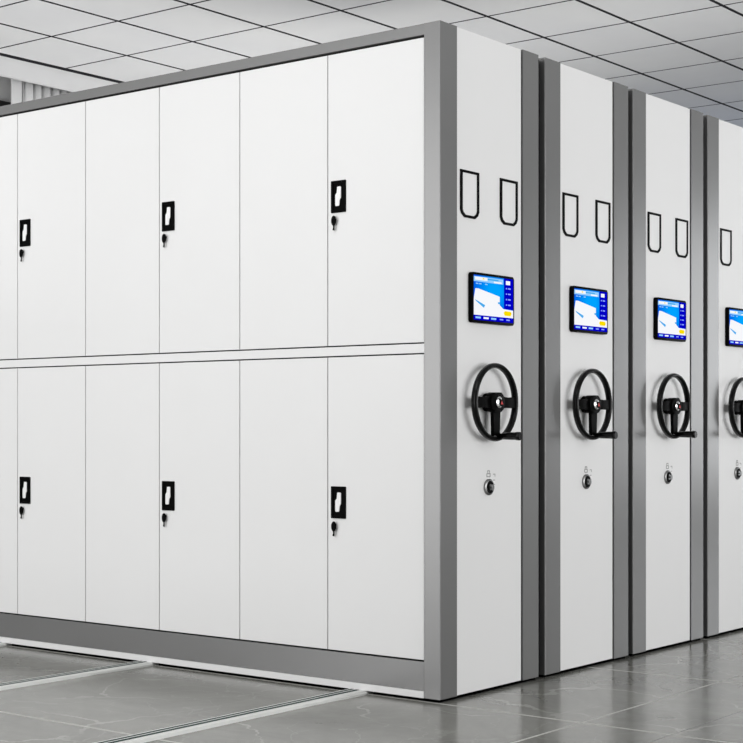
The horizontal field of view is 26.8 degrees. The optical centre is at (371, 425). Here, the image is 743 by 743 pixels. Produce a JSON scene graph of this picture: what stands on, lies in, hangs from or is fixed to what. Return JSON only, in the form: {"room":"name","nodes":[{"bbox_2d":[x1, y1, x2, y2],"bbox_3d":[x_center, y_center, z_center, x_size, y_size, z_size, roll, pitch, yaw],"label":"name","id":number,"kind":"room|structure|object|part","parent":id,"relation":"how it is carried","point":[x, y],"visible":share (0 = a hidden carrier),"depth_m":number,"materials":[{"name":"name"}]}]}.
{"room":"archive storage room","nodes":[
{"label":"archive storage room","id":0,"kind":"room"},
{"bbox_2d":[0,76,10,101],"bbox_3d":[-1.337,-0.730,11.814,0.200,3.421,16.000,0,0,38],"label":"wall","id":1,"kind":"structure","parent":0,"point":[5,83],"depth_m":10.28,"materials":[{"name":"paint"}]},
{"bbox_2d":[0,100,10,105],"bbox_3d":[-3.260,-1.025,9.249,0.120,2.208,2.786,0,0,38],"label":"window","id":2,"kind":"structure","parent":1,"relation":"in","point":[2,103],"depth_m":10.25,"materials":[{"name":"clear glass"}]},
{"bbox_2d":[11,79,21,103],"bbox_3d":[-2.312,-0.669,10.168,0.015,3.300,0.081,0,0,38],"label":"trim","id":3,"kind":"structure","parent":1,"relation":"attached to","point":[16,85],"depth_m":10.16,"materials":[{"name":"white"}]},
{"bbox_2d":[0,630,742,742],"bbox_3d":[2.188,1.031,9.066,9.300,0.100,16.000,0,0,38],"label":"floor","id":4,"kind":"structure","parent":0,"point":[691,692],"depth_m":5.46,"materials":[{"name":"grey tile"}]},
{"bbox_2d":[0,642,11,646],"bbox_3d":[-1.761,0.975,6.851,0.098,0.012,6.250,0,0,38],"label":"rail","id":5,"kind":"object","parent":4,"relation":"on","point":[2,644],"visible":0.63,"depth_m":6.95,"materials":[{"name":"white metal"}]},
{"bbox_2d":[0,661,158,690],"bbox_3d":[-1.028,0.975,6.279,0.098,0.012,6.250,0,0,38],"label":"rail","id":6,"kind":"object","parent":4,"relation":"on","point":[136,664],"visible":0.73,"depth_m":6.09,"materials":[{"name":"white metal"}]},
{"bbox_2d":[95,689,372,742],"bbox_3d":[-0.150,0.975,5.595,0.098,0.012,6.250,0,0,38],"label":"rail","id":7,"kind":"object","parent":4,"relation":"on","point":[171,731],"visible":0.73,"depth_m":5.21,"materials":[{"name":"white metal"}]},
{"bbox_2d":[0,20,538,702],"bbox_3d":[-0.618,-0.225,6.597,2.960,2.411,0.710,0,0,38],"label":"shelving unit","id":8,"kind":"object","parent":4,"relation":"on","point":[269,323],"visible":1,"depth_m":5.98,"materials":[{"name":"white metal"}]},
{"bbox_3d":[-1.742,-0.840,7.073,0.442,1.085,0.016,0,0,38],"label":"door","id":9,"kind":"part","parent":8,"relation":"part of","materials":[{"name":"white metal"}]},
{"bbox_3d":[-1.742,0.290,7.073,0.442,1.089,0.016,0,0,38],"label":"door","id":10,"kind":"part","parent":8,"relation":"part of","materials":[{"name":"white metal"}]},
{"bbox_3d":[-1.531,-0.852,6.895,0.027,0.072,0.003,0,0,38],"label":"lever","id":11,"kind":"part","parent":8,"relation":"part of","materials":[{"name":"white plastic"}]},
{"bbox_3d":[-1.531,0.284,6.895,0.027,0.072,0.003,0,0,38],"label":"lever","id":12,"kind":"part","parent":8,"relation":"part of","materials":[{"name":"white plastic"}]},
{"bbox_3d":[-1.529,-0.851,6.896,0.070,0.119,0.005,0,0,38],"label":"lock plate","id":13,"kind":"part","parent":8,"relation":"part of","materials":[{"name":"black plastic"}]},
{"bbox_3d":[-1.529,0.285,6.896,0.070,0.119,0.005,0,0,38],"label":"lock plate","id":14,"kind":"part","parent":8,"relation":"part of","materials":[{"name":"black plastic"}]},
{"bbox_3d":[-1.390,-0.840,6.799,0.442,1.085,0.016,0,0,38],"label":"door","id":15,"kind":"part","parent":8,"relation":"part of","materials":[{"name":"white metal"}]},
{"bbox_3d":[-1.390,0.290,6.799,0.442,1.089,0.016,0,0,38],"label":"door","id":16,"kind":"part","parent":8,"relation":"part of","materials":[{"name":"white metal"}]},
{"bbox_3d":[-1.038,-0.840,6.525,0.442,1.085,0.016,0,0,38],"label":"door","id":17,"kind":"part","parent":8,"relation":"part of","materials":[{"name":"white metal"}]},
{"bbox_3d":[-1.038,0.290,6.525,0.442,1.089,0.016,0,0,38],"label":"door","id":18,"kind":"part","parent":8,"relation":"part of","materials":[{"name":"white metal"}]},
{"bbox_3d":[-0.827,-0.852,6.347,0.027,0.072,0.003,0,0,38],"label":"lever","id":19,"kind":"part","parent":8,"relation":"part of","materials":[{"name":"white plastic"}]},
{"bbox_3d":[-0.827,0.284,6.347,0.027,0.072,0.003,0,0,38],"label":"lever","id":20,"kind":"part","parent":8,"relation":"part of","materials":[{"name":"white plastic"}]},
{"bbox_3d":[-0.826,-0.851,6.348,0.070,0.119,0.005,0,0,38],"label":"lock plate","id":21,"kind":"part","parent":8,"relation":"part of","materials":[{"name":"black plastic"}]},
{"bbox_3d":[-0.826,0.285,6.348,0.070,0.119,0.005,0,0,38],"label":"lock plate","id":22,"kind":"part","parent":8,"relation":"part of","materials":[{"name":"black plastic"}]},
{"bbox_3d":[-0.686,-0.840,6.251,0.442,1.085,0.016,0,0,38],"label":"door","id":23,"kind":"part","parent":8,"relation":"part of","materials":[{"name":"white metal"}]},
{"bbox_3d":[-0.686,0.290,6.251,0.442,1.089,0.016,0,0,38],"label":"door","id":24,"kind":"part","parent":8,"relation":"part of","materials":[{"name":"white metal"}]},
{"bbox_3d":[-0.875,-0.276,6.401,2.714,0.033,0.021,0,0,38],"label":"rail","id":25,"kind":"part","parent":8,"relation":"part of","materials":[{"name":"white metal"}]},
{"bbox_3d":[-0.335,-0.840,5.977,0.442,1.085,0.016,0,0,38],"label":"door","id":26,"kind":"part","parent":8,"relation":"part of","materials":[{"name":"white metal"}]},
{"bbox_3d":[-0.335,0.290,5.977,0.442,1.089,0.016,0,0,38],"label":"door","id":27,"kind":"part","parent":8,"relation":"part of","materials":[{"name":"white metal"}]},
{"bbox_3d":[-0.124,-0.852,5.798,0.027,0.072,0.003,0,0,38],"label":"lever","id":28,"kind":"part","parent":8,"relation":"part of","materials":[{"name":"white plastic"}]},
{"bbox_3d":[-0.124,0.284,5.798,0.027,0.072,0.003,0,0,38],"label":"lever","id":29,"kind":"part","parent":8,"relation":"part of","materials":[{"name":"white plastic"}]},
{"bbox_3d":[-0.122,-0.851,5.799,0.070,0.119,0.005,0,0,38],"label":"lock plate","id":30,"kind":"part","parent":8,"relation":"part of","materials":[{"name":"black plastic"}]},
{"bbox_3d":[-0.122,0.285,5.799,0.070,0.119,0.005,0,0,38],"label":"lock plate","id":31,"kind":"part","parent":8,"relation":"part of","materials":[{"name":"black plastic"}]},
{"bbox_3d":[0.017,-0.840,5.702,0.442,1.085,0.016,0,0,38],"label":"door","id":32,"kind":"part","parent":8,"relation":"part of","materials":[{"name":"white metal"}]},
{"bbox_3d":[0.017,0.290,5.702,0.442,1.089,0.016,0,0,38],"label":"door","id":33,"kind":"part","parent":8,"relation":"part of","materials":[{"name":"white metal"}]},
{"bbox_3d":[0.247,-0.231,5.574,0.069,2.400,0.105,0,0,38],"label":"corner post","id":34,"kind":"part","parent":8,"relation":"part of","materials":[{"name":"grey metal"}]},
{"bbox_3d":[0.426,-0.231,5.774,0.025,2.398,0.430,0,0,38],"label":"panel","id":35,"kind":"part","parent":8,"relation":"part of","materials":[{"name":"white metal"}]},
{"bbox_3d":[0.504,0.038,5.713,0.097,0.031,0.031,0,0,38],"label":"crank handle","id":36,"kind":"part","parent":8,"relation":"part of","materials":[{"name":"black plastic"}]},
{"bbox_3d":[0.584,-0.231,6.006,0.069,2.400,0.114,0,0,38],"label":"corner post","id":37,"kind":"part","parent":8,"relation":"part of","materials":[{"name":"grey metal"}]},
{"bbox_2d":[538,57,627,676],"bbox_3d":[-0.175,-0.225,7.164,2.951,2.411,0.695,0,0,38],"label":"shelving unit","id":38,"kind":"object","parent":4,"relation":"on","point":[583,116],"visible":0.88,"depth_m":6.30,"materials":[{"name":"white metal"}]},
{"bbox_3d":[0.682,-0.231,6.133,0.069,2.400,0.115,0,0,38],"label":"corner post","id":39,"kind":"part","parent":38,"relation":"part of","materials":[{"name":"grey metal"}]},
{"bbox_3d":[0.862,-0.231,6.333,0.025,2.398,0.422,0,0,38],"label":"panel","id":40,"kind":"part","parent":38,"relation":"part of","materials":[{"name":"white metal"}]},
{"bbox_3d":[0.940,0.038,6.273,0.097,0.031,0.031,0,0,38],"label":"crank handle","id":41,"kind":"part","parent":38,"relation":"part of","materials":[{"name":"black plastic"}]},
{"bbox_3d":[1.020,-0.231,6.565,0.069,2.400,0.123,0,0,38],"label":"corner post","id":42,"kind":"part","parent":38,"relation":"part of","materials":[{"name":"grey metal"}]},
{"bbox_2d":[627,88,702,655],"bbox_3d":[0.261,-0.225,7.723,2.951,2.411,0.695,0,0,38],"label":"shelving unit","id":43,"kind":"object","parent":4,"relation":"on","point":[665,138],"visible":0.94,"depth_m":6.85,"materials":[{"name":"white metal"}]},
{"bbox_3d":[1.117,-0.231,6.691,0.069,2.400,0.115,0,0,38],"label":"corner post","id":44,"kind":"part","parent":43,"relation":"part of","materials":[{"name":"grey metal"}]},
{"bbox_3d":[1.298,-0.231,6.891,0.025,2.398,0.422,0,0,38],"label":"panel","id":45,"kind":"part","parent":43,"relation":"part of","materials":[{"name":"white metal"}]},
{"bbox_3d":[1.375,0.038,6.831,0.097,0.031,0.031,0,0,38],"label":"crank handle","id":46,"kind":"part","parent":43,"relation":"part of","materials":[{"name":"black plastic"}]},
{"bbox_3d":[1.455,-0.231,7.124,0.069,2.400,0.123,0,0,38],"label":"corner post","id":47,"kind":"part","parent":43,"relation":"part of","materials":[{"name":"grey metal"}]},
{"bbox_2d":[703,115,742,637],"bbox_3d":[0.699,-0.225,8.285,2.951,2.411,0.695,0,0,38],"label":"shelving unit","id":48,"kind":"object","parent":4,"relation":"on","point":[722,140],"visible":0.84,"depth_m":7.31,"materials":[{"name":"white metal"}]},
{"bbox_3d":[1.556,-0.231,7.253,0.069,2.400,0.115,0,0,38],"label":"corner post","id":49,"kind":"part","parent":48,"relation":"part of","materials":[{"name":"grey metal"}]},
{"bbox_3d":[1.736,-0.231,7.453,0.025,2.398,0.422,0,0,38],"label":"panel","id":50,"kind":"part","parent":48,"relation":"part of","materials":[{"name":"white metal"}]},
{"bbox_2d":[0,0,742,127],"bbox_3d":[2.339,-2.393,9.269,8.230,0.093,16.073,0,0,38],"label":"ceiling","id":51,"kind":"structure","parent":0,"point":[688,54],"depth_m":9.38,"materials":[{"name":"tile"}]},
{"bbox_2d":[22,81,70,101],"bbox_3d":[-1.350,-0.689,11.414,0.084,3.280,3.043,0,0,38],"label":"curtain","id":52,"kind":"object","parent":51,"relation":"hanging from","point":[30,91],"visible":0.02,"depth_m":10.29,"materials":[{"name":"fabric"}]},
{"bbox_2d":[0,56,116,91],"bbox_3d":[-1.667,-2.285,10.803,0.024,0.124,16.000,0,0,38],"label":"trim","id":53,"kind":"structure","parent":51,"relation":"attached to","point":[11,68],"depth_m":10.21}
]}

